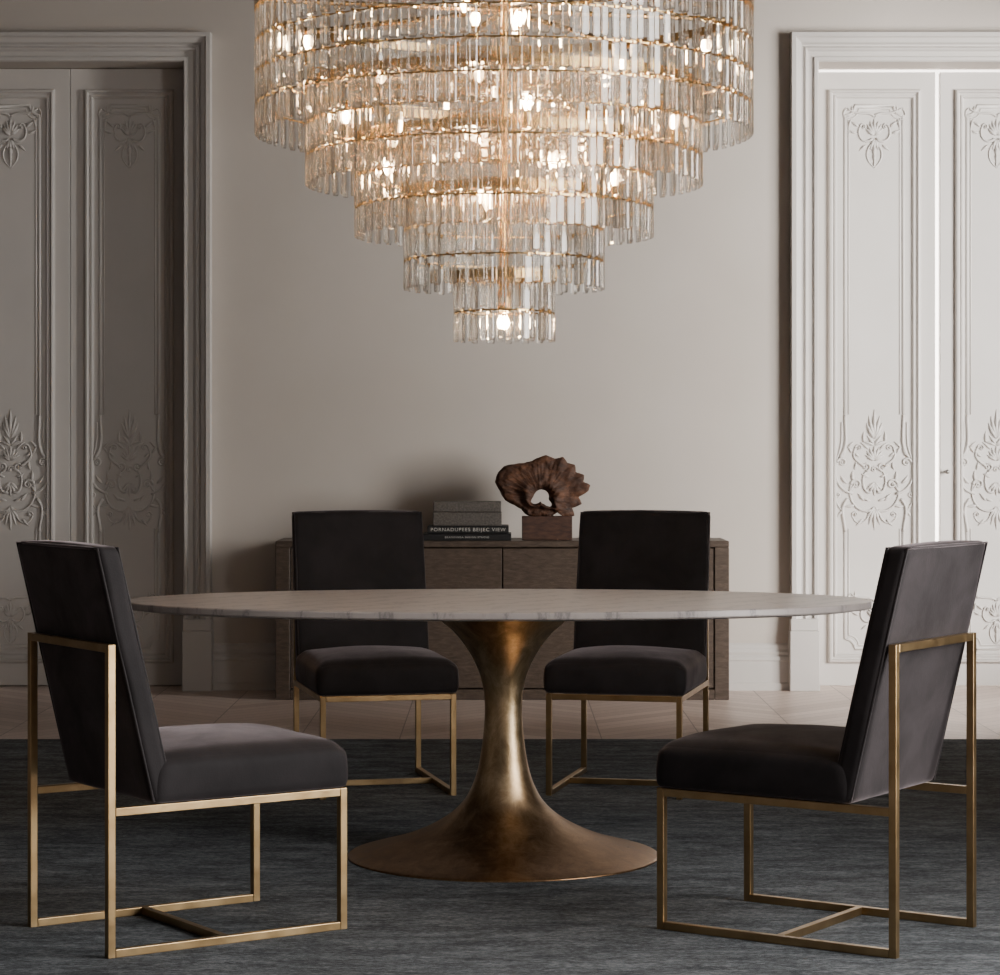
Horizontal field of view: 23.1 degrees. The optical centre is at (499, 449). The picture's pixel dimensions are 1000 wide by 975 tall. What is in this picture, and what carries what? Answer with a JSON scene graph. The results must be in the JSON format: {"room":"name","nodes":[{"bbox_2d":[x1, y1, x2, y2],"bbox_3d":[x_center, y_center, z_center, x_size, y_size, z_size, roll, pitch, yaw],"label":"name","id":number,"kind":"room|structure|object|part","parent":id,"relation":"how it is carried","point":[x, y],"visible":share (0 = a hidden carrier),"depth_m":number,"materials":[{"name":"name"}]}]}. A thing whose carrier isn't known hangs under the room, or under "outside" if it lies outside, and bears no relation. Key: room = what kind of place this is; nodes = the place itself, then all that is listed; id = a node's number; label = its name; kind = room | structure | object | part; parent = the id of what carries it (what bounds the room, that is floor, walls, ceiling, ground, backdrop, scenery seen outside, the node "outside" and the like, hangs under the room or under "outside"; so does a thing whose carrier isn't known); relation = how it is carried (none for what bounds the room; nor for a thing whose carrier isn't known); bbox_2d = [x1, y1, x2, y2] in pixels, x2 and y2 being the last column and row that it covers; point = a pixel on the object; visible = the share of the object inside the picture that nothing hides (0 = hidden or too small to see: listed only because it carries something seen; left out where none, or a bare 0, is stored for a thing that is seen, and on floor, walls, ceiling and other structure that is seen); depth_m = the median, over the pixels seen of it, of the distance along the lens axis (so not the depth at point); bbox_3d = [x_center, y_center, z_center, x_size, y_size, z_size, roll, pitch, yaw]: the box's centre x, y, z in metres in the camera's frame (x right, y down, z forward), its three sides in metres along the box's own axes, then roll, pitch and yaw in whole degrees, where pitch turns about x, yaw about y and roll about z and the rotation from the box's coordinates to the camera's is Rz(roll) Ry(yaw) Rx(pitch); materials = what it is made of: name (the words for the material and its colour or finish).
{"room":"dining room","nodes":[
{"label":"dining room","id":0,"kind":"room"},
{"bbox_2d":[0,0,999,642],"bbox_3d":[-0.640,-0.750,12.375,7.920,3.900,0.250,0,0,0],"label":"wall","id":1,"kind":"structure","parent":0,"point":[336,385],"depth_m":12.25,"materials":[{"name":"paint"}]},
{"bbox_2d":[0,69,69,684],"bbox_3d":[-2.487,-0.370,12.460,0.602,3.133,0.070,0,0,0],"label":"door","id":2,"kind":"structure","parent":1,"relation":"in","point":[34,103],"depth_m":12.45,"materials":[{"name":"white wood"}]},
{"bbox_3d":[-2.487,-0.370,12.450,0.312,2.776,0.016,0,0,0],"label":"moulding","id":3,"kind":"part","parent":2,"relation":"part of","materials":[{"name":"white wood"}]},
{"bbox_2d":[0,32,211,618],"bbox_3d":[-2.185,-0.440,12.214,1.490,3.280,0.072,0,0,0],"label":"trim","id":4,"kind":"structure","parent":1,"relation":"attached to","point":[194,49],"depth_m":12.21,"materials":[{"name":"white wood"}]},
{"bbox_2d":[70,69,182,684],"bbox_3d":[-1.883,-0.370,12.460,0.602,3.133,0.070,0,0,0],"label":"door","id":5,"kind":"structure","parent":1,"relation":"in","point":[126,125],"depth_m":12.45,"materials":[{"name":"white wood"}]},
{"bbox_3d":[-1.883,-0.370,12.450,0.312,2.776,0.016,0,0,0],"label":"moulding","id":6,"kind":"part","parent":5,"relation":"part of","materials":[{"name":"white wood"}]},
{"bbox_2d":[182,618,213,690],"bbox_3d":[-1.505,1.020,12.210,0.150,0.360,0.080,0,0,0],"label":"trim","id":7,"kind":"structure","parent":1,"relation":"attached to","point":[197,634],"depth_m":12.17,"materials":[{"name":"white paint"}]},
{"bbox_2d":[213,643,788,690],"bbox_3d":[0.005,1.083,12.235,2.870,0.235,0.030,0,0,0],"label":"baseboard","id":8,"kind":"structure","parent":1,"relation":"attached to","point":[236,666],"depth_m":12.23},
{"bbox_2d":[788,618,819,690],"bbox_3d":[1.515,1.020,12.210,0.150,0.360,0.080,0,0,0],"label":"trim","id":9,"kind":"structure","parent":1,"relation":"attached to","point":[803,634],"depth_m":12.17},
{"bbox_2d":[819,72,934,684],"bbox_3d":[1.902,-0.362,12.460,0.620,3.116,0.070,0,0,0],"label":"door","id":10,"kind":"structure","parent":1,"relation":"in","point":[877,129],"depth_m":12.45,"materials":[{"name":"white wood"}]},
{"bbox_3d":[1.902,-0.370,12.450,0.312,2.776,0.016,0,0,0],"label":"moulding","id":11,"kind":"part","parent":10,"relation":"part of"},
{"bbox_2d":[790,32,999,618],"bbox_3d":[2.200,-0.440,12.214,1.500,3.280,0.072,0,0,0],"label":"trim","id":12,"kind":"structure","parent":1,"relation":"attached to","point":[807,49],"depth_m":12.22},
{"bbox_2d":[939,72,999,684],"bbox_3d":[2.522,-0.362,12.451,0.572,3.116,0.088,0,0,0],"label":"door","id":13,"kind":"structure","parent":1,"relation":"in","point":[969,102],"depth_m":12.45,"materials":[{"name":"white wood"}]},
{"bbox_3d":[2.522,-0.375,12.438,0.422,2.910,0.026,0,0,0],"label":"panel moulding","id":14,"kind":"part","parent":13,"relation":"part of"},
{"bbox_3d":[2.522,-0.370,12.450,0.312,2.776,0.016,0,0,0],"label":"moulding","id":15,"kind":"part","parent":13,"relation":"part of","materials":[{"name":"white wood"}]},
{"bbox_2d":[0,685,999,738],"bbox_3d":[-0.640,1.250,6.325,8.120,0.100,15.250,0,0,0],"label":"floor","id":16,"kind":"structure","parent":0,"point":[173,706],"depth_m":11.20,"materials":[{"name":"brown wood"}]},
{"bbox_2d":[0,739,999,974],"bbox_3d":[0.000,1.194,7.285,5.100,0.012,5.570,0,0,0],"label":"area rug","id":17,"kind":"object","parent":16,"relation":"on","point":[397,925],"visible":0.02,"depth_m":6.67,"materials":[{"name":"carpet"}]},
{"bbox_2d":[16,540,347,958],"bbox_3d":[-0.788,0.704,6.083,0.683,0.967,0.498,0,0,-34],"label":"dining chair","id":18,"kind":"object","parent":17,"relation":"on","point":[112,740],"visible":1,"depth_m":5.93,"materials":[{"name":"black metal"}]},
{"bbox_3d":[-1.164,0.821,6.102,0.020,0.733,0.020,0,0,-34],"label":"leg","id":19,"kind":"part","parent":18,"relation":"part of","materials":[{"name":"gold metal"}]},
{"bbox_3d":[-0.904,0.847,6.278,0.607,0.020,0.020,0,0,-34],"label":"seat rail","id":20,"kind":"part","parent":18,"relation":"part of","materials":[{"name":"gold metal"}]},
{"bbox_3d":[-0.986,0.528,5.950,0.203,0.616,0.486,0,0,-34],"label":"backrest","id":21,"kind":"part","parent":18,"relation":"part of","materials":[{"name":"grey fabric"}]},
{"bbox_3d":[-0.911,0.821,5.727,0.020,0.733,0.020,0,0,-34],"label":"leg","id":22,"kind":"part","parent":18,"relation":"part of","materials":[{"name":"gold metal"}]},
{"bbox_3d":[-0.651,0.847,5.902,0.607,0.020,0.020,0,0,-34],"label":"seat rail","id":23,"kind":"part","parent":18,"relation":"part of","materials":[{"name":"gold metal"}]},
{"bbox_3d":[-0.729,0.765,6.123,0.540,0.143,0.498,0,0,-34],"label":"seat","id":24,"kind":"part","parent":18,"relation":"part of","materials":[{"name":"grey fabric"}]},
{"bbox_3d":[-0.645,1.012,6.453,0.020,0.350,0.020,0,0,-34],"label":"leg","id":25,"kind":"part","parent":18,"relation":"part of","materials":[{"name":"gold metal"}]},
{"bbox_3d":[-0.392,1.012,6.078,0.020,0.350,0.020,0,0,-34],"label":"leg","id":26,"kind":"part","parent":18,"relation":"part of","materials":[{"name":"gold metal"}]},
{"bbox_2d":[292,510,458,799],"bbox_3d":[-0.455,0.704,8.692,0.498,0.967,0.683,0,0,-13],"label":"dining chair","id":27,"kind":"object","parent":17,"relation":"on","point":[332,549],"visible":0.94,"depth_m":8.87,"materials":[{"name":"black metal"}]},
{"bbox_3d":[-0.743,0.821,8.934,0.020,0.733,0.020,0,0,-13],"label":"leg","id":28,"kind":"part","parent":27,"relation":"part of","materials":[{"name":"gold metal"}]},
{"bbox_3d":[-0.672,0.847,8.629,0.020,0.020,0.607,0,0,-13],"label":"seat rail","id":29,"kind":"part","parent":27,"relation":"part of","materials":[{"name":"gold metal"}]},
{"bbox_3d":[-0.602,1.012,8.324,0.020,0.350,0.020,0,0,-13],"label":"leg","id":30,"kind":"part","parent":27,"relation":"part of","materials":[{"name":"gold metal"}]},
{"bbox_3d":[-0.508,0.528,8.925,0.486,0.616,0.203,0,0,-13],"label":"backrest","id":31,"kind":"part","parent":27,"relation":"part of","materials":[{"name":"grey fabric"}]},
{"bbox_3d":[-0.439,0.765,8.623,0.498,0.143,0.540,0,0,-13],"label":"seat","id":32,"kind":"part","parent":27,"relation":"part of","materials":[{"name":"grey fabric"}]},
{"bbox_3d":[-0.382,0.847,8.375,0.433,0.020,0.020,0,0,-13],"label":"rail","id":33,"kind":"part","parent":27,"relation":"part of","materials":[{"name":"gold metal"}]},
{"bbox_3d":[-0.302,0.821,9.036,0.020,0.733,0.020,0,0,-13],"label":"leg","id":34,"kind":"part","parent":27,"relation":"part of","materials":[{"name":"gold metal"}]},
{"bbox_3d":[-0.161,1.012,8.426,0.020,0.350,0.020,0,0,-13],"label":"leg","id":35,"kind":"part","parent":27,"relation":"part of","materials":[{"name":"gold metal"}]},
{"bbox_2d":[130,589,871,882],"bbox_3d":[-0.003,0.817,7.300,2.242,0.742,1.208,0,0,0],"label":"dining table","id":36,"kind":"object","parent":17,"relation":"on","point":[503,831],"visible":0.99,"depth_m":7.04,"materials":[{"name":"metal"}]},
{"bbox_2d":[543,510,710,799],"bbox_3d":[0.463,0.704,8.692,0.498,0.967,0.683,0,0,13],"label":"dining chair","id":37,"kind":"object","parent":17,"relation":"on","point":[618,549],"visible":0.95,"depth_m":8.87,"materials":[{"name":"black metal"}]},
{"bbox_3d":[0.169,1.012,8.426,0.020,0.350,0.020,0,0,13],"label":"leg","id":38,"kind":"part","parent":37,"relation":"part of","materials":[{"name":"gold metal"}]},
{"bbox_3d":[0.310,0.821,9.036,0.020,0.733,0.020,0,0,13],"label":"leg","id":39,"kind":"part","parent":37,"relation":"part of","materials":[{"name":"gold metal"}]},
{"bbox_3d":[0.390,0.847,8.375,0.433,0.020,0.020,0,0,13],"label":"rail","id":40,"kind":"part","parent":37,"relation":"part of","materials":[{"name":"gold metal"}]},
{"bbox_3d":[0.447,0.765,8.623,0.498,0.143,0.540,0,0,13],"label":"seat","id":41,"kind":"part","parent":37,"relation":"part of","materials":[{"name":"grey fabric"}]},
{"bbox_3d":[0.516,0.528,8.925,0.486,0.616,0.203,0,0,13],"label":"backrest","id":42,"kind":"part","parent":37,"relation":"part of","materials":[{"name":"grey fabric"}]},
{"bbox_3d":[0.610,1.012,8.324,0.020,0.350,0.020,0,0,13],"label":"leg","id":43,"kind":"part","parent":37,"relation":"part of","materials":[{"name":"gold metal"}]},
{"bbox_3d":[0.680,0.847,8.629,0.020,0.020,0.607,0,0,13],"label":"seat rail","id":44,"kind":"part","parent":37,"relation":"part of","materials":[{"name":"gold metal"}]},
{"bbox_3d":[0.751,0.821,8.934,0.020,0.733,0.020,0,0,13],"label":"leg","id":45,"kind":"part","parent":37,"relation":"part of","materials":[{"name":"gold metal"}]},
{"bbox_2d":[656,540,987,958],"bbox_3d":[0.798,0.704,6.083,0.683,0.967,0.498,0,0,34],"label":"dining chair","id":46,"kind":"object","parent":17,"relation":"on","point":[891,740],"visible":1,"depth_m":5.93,"materials":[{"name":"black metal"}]},
{"bbox_3d":[0.402,1.012,6.078,0.020,0.350,0.020,0,0,34],"label":"leg","id":47,"kind":"part","parent":46,"relation":"part of","materials":[{"name":"gold metal"}]},
{"bbox_3d":[0.655,1.012,6.453,0.020,0.350,0.020,0,0,34],"label":"leg","id":48,"kind":"part","parent":46,"relation":"part of","materials":[{"name":"gold metal"}]},
{"bbox_3d":[0.739,0.765,6.123,0.540,0.143,0.498,0,0,34],"label":"seat","id":49,"kind":"part","parent":46,"relation":"part of","materials":[{"name":"grey fabric"}]},
{"bbox_3d":[0.661,0.847,5.902,0.607,0.020,0.020,0,0,34],"label":"seat rail","id":50,"kind":"part","parent":46,"relation":"part of","materials":[{"name":"gold metal"}]},
{"bbox_3d":[0.921,0.821,5.727,0.020,0.733,0.020,0,0,34],"label":"leg","id":51,"kind":"part","parent":46,"relation":"part of","materials":[{"name":"gold metal"}]},
{"bbox_3d":[0.996,0.528,5.950,0.203,0.616,0.486,0,0,34],"label":"backrest","id":52,"kind":"part","parent":46,"relation":"part of","materials":[{"name":"grey fabric"}]},
{"bbox_3d":[0.914,0.847,6.278,0.607,0.020,0.020,0,0,34],"label":"seat rail","id":53,"kind":"part","parent":46,"relation":"part of","materials":[{"name":"gold metal"}]},
{"bbox_3d":[1.174,0.821,6.102,0.020,0.733,0.020,0,0,34],"label":"leg","id":54,"kind":"part","parent":46,"relation":"part of","materials":[{"name":"gold metal"}]},
{"bbox_2d":[275,538,728,699],"bbox_3d":[0.011,0.819,11.985,2.178,0.763,0.450,0,0,0],"label":"sideboard","id":55,"kind":"object","parent":16,"relation":"on","point":[517,563],"visible":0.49,"depth_m":11.77,"materials":[{"name":"brown wood"}]},
{"bbox_3d":[-0.753,0.808,11.777,0.503,0.671,0.022,0,0,0],"label":"cabinet door","id":56,"kind":"part","parent":55,"relation":"part of","materials":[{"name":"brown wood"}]},
{"bbox_3d":[-0.244,0.808,11.777,0.503,0.671,0.022,0,0,0],"label":"cabinet door","id":57,"kind":"part","parent":55,"relation":"part of","materials":[{"name":"brown wood"}]},
{"bbox_2d":[423,532,510,540],"bbox_3d":[-0.159,0.420,11.934,0.426,0.033,0.271,0,0,0],"label":"book","id":58,"kind":"object","parent":55,"relation":"on","point":[426,536],"visible":0.99,"depth_m":11.80,"materials":[{"name":"paper"}]},
{"bbox_2d":[427,524,508,532],"bbox_3d":[-0.154,0.385,11.954,0.392,0.036,0.271,0,0,0],"label":"book","id":59,"kind":"object","parent":58,"relation":"on","point":[504,528],"visible":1,"depth_m":11.82,"materials":[{"name":"paper"}]},
{"bbox_2d":[433,501,501,525],"bbox_3d":[-0.158,0.308,11.940,0.332,0.116,0.200,0,0,0],"label":"storage box","id":60,"kind":"object","parent":59,"relation":"on","point":[446,513],"visible":1,"depth_m":11.84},
{"bbox_3d":[-0.158,0.275,11.940,0.328,0.049,0.198,0,0,0],"label":"lid","id":61,"kind":"part","parent":60,"relation":"part of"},
{"bbox_3d":[0.266,0.808,11.777,0.503,0.671,0.022,0,0,0],"label":"cabinet door","id":62,"kind":"part","parent":55,"relation":"part of","materials":[{"name":"brown wood"}]},
{"bbox_2d":[495,455,589,539],"bbox_3d":[0.208,0.231,11.948,0.465,0.412,0.141,0,0,-3],"label":"sculpture","id":63,"kind":"object","parent":55,"relation":"on","point":[518,483],"visible":1,"depth_m":11.91,"materials":[{"name":"brown wood"}]},
{"bbox_3d":[0.775,0.808,11.777,0.503,0.671,0.022,0,0,0],"label":"cabinet door","id":64,"kind":"part","parent":55,"relation":"part of","materials":[{"name":"brown wood"}]},
{"bbox_2d":[819,70,999,540],"bbox_3d":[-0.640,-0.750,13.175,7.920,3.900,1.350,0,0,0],"label":"door gap","id":65,"kind":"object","parent":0,"point":[937,72],"depth_m":13.75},
{"bbox_3d":[-0.640,-2.750,6.325,7.920,0.100,15.250,0,0,0],"label":"ceiling","id":66,"kind":"structure","parent":0,"visible":0},
{"bbox_2d":[254,0,753,343],"bbox_3d":[0.012,-1.508,7.200,1.464,2.381,1.464,0,0,0],"label":"chandelier","id":67,"kind":"object","parent":66,"relation":"hanging from","point":[433,170],"visible":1,"depth_m":6.78,"materials":[{"name":"clear glass"}]},
{"bbox_3d":[-0.546,-1.161,6.978,0.031,0.040,0.030,0,0,0],"label":"light bulb","id":68,"kind":"part","parent":67,"relation":"part of","materials":[{"name":"white glass"}]},
{"bbox_3d":[-0.440,-0.951,6.986,0.031,0.040,0.030,0,0,0],"label":"light bulb","id":69,"kind":"part","parent":67,"relation":"part of","materials":[{"name":"white glass"}]},
{"bbox_2d":[345,123,347,137],"bbox_3d":[-0.440,-0.910,6.986,0.022,0.041,0.021,0,0,0],"label":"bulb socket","id":70,"kind":"object","parent":67,"relation":"attached to","point":[346,124],"depth_m":6.98,"materials":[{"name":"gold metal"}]},
{"bbox_3d":[0.012,-1.057,7.200,1.056,0.016,1.056,0,0,-36],"label":"spoke frame","id":71,"kind":"part","parent":67,"relation":"part of","materials":[{"name":"gold metal"}]},
{"bbox_3d":[0.012,-0.907,7.200,0.791,0.016,0.791,0,0,-36],"label":"spoke frame","id":72,"kind":"part","parent":67,"relation":"part of","materials":[{"name":"gold metal"}]},
{"bbox_3d":[0.012,-1.530,7.200,0.040,2.260,0.040,0,0,0],"label":"stem","id":73,"kind":"part","parent":67,"relation":"part of","materials":[{"name":"gold metal"}]},
{"bbox_3d":[0.012,-1.293,7.200,1.327,0.016,1.327,0,0,9],"label":"spoke frame","id":74,"kind":"part","parent":67,"relation":"part of","materials":[{"name":"gold metal"}]},
{"bbox_3d":[0.012,-0.753,7.200,0.539,0.016,0.553,0,0,0],"label":"spoke frame","id":75,"kind":"part","parent":67,"relation":"part of","materials":[{"name":"gold metal"}]},
{"bbox_2d":[515,26,522,41],"bbox_3d":[0.051,-1.121,6.601,0.022,0.041,0.021,0,0,0],"label":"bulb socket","id":76,"kind":"object","parent":67,"relation":"attached to","point":[520,33],"depth_m":6.59,"materials":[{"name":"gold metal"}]},
{"bbox_2d":[670,129,675,143],"bbox_3d":[0.503,-0.910,7.107,0.022,0.041,0.021,0,0,0],"label":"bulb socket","id":77,"kind":"object","parent":67,"relation":"attached to","point":[672,140],"depth_m":7.10,"materials":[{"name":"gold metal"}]}
]}

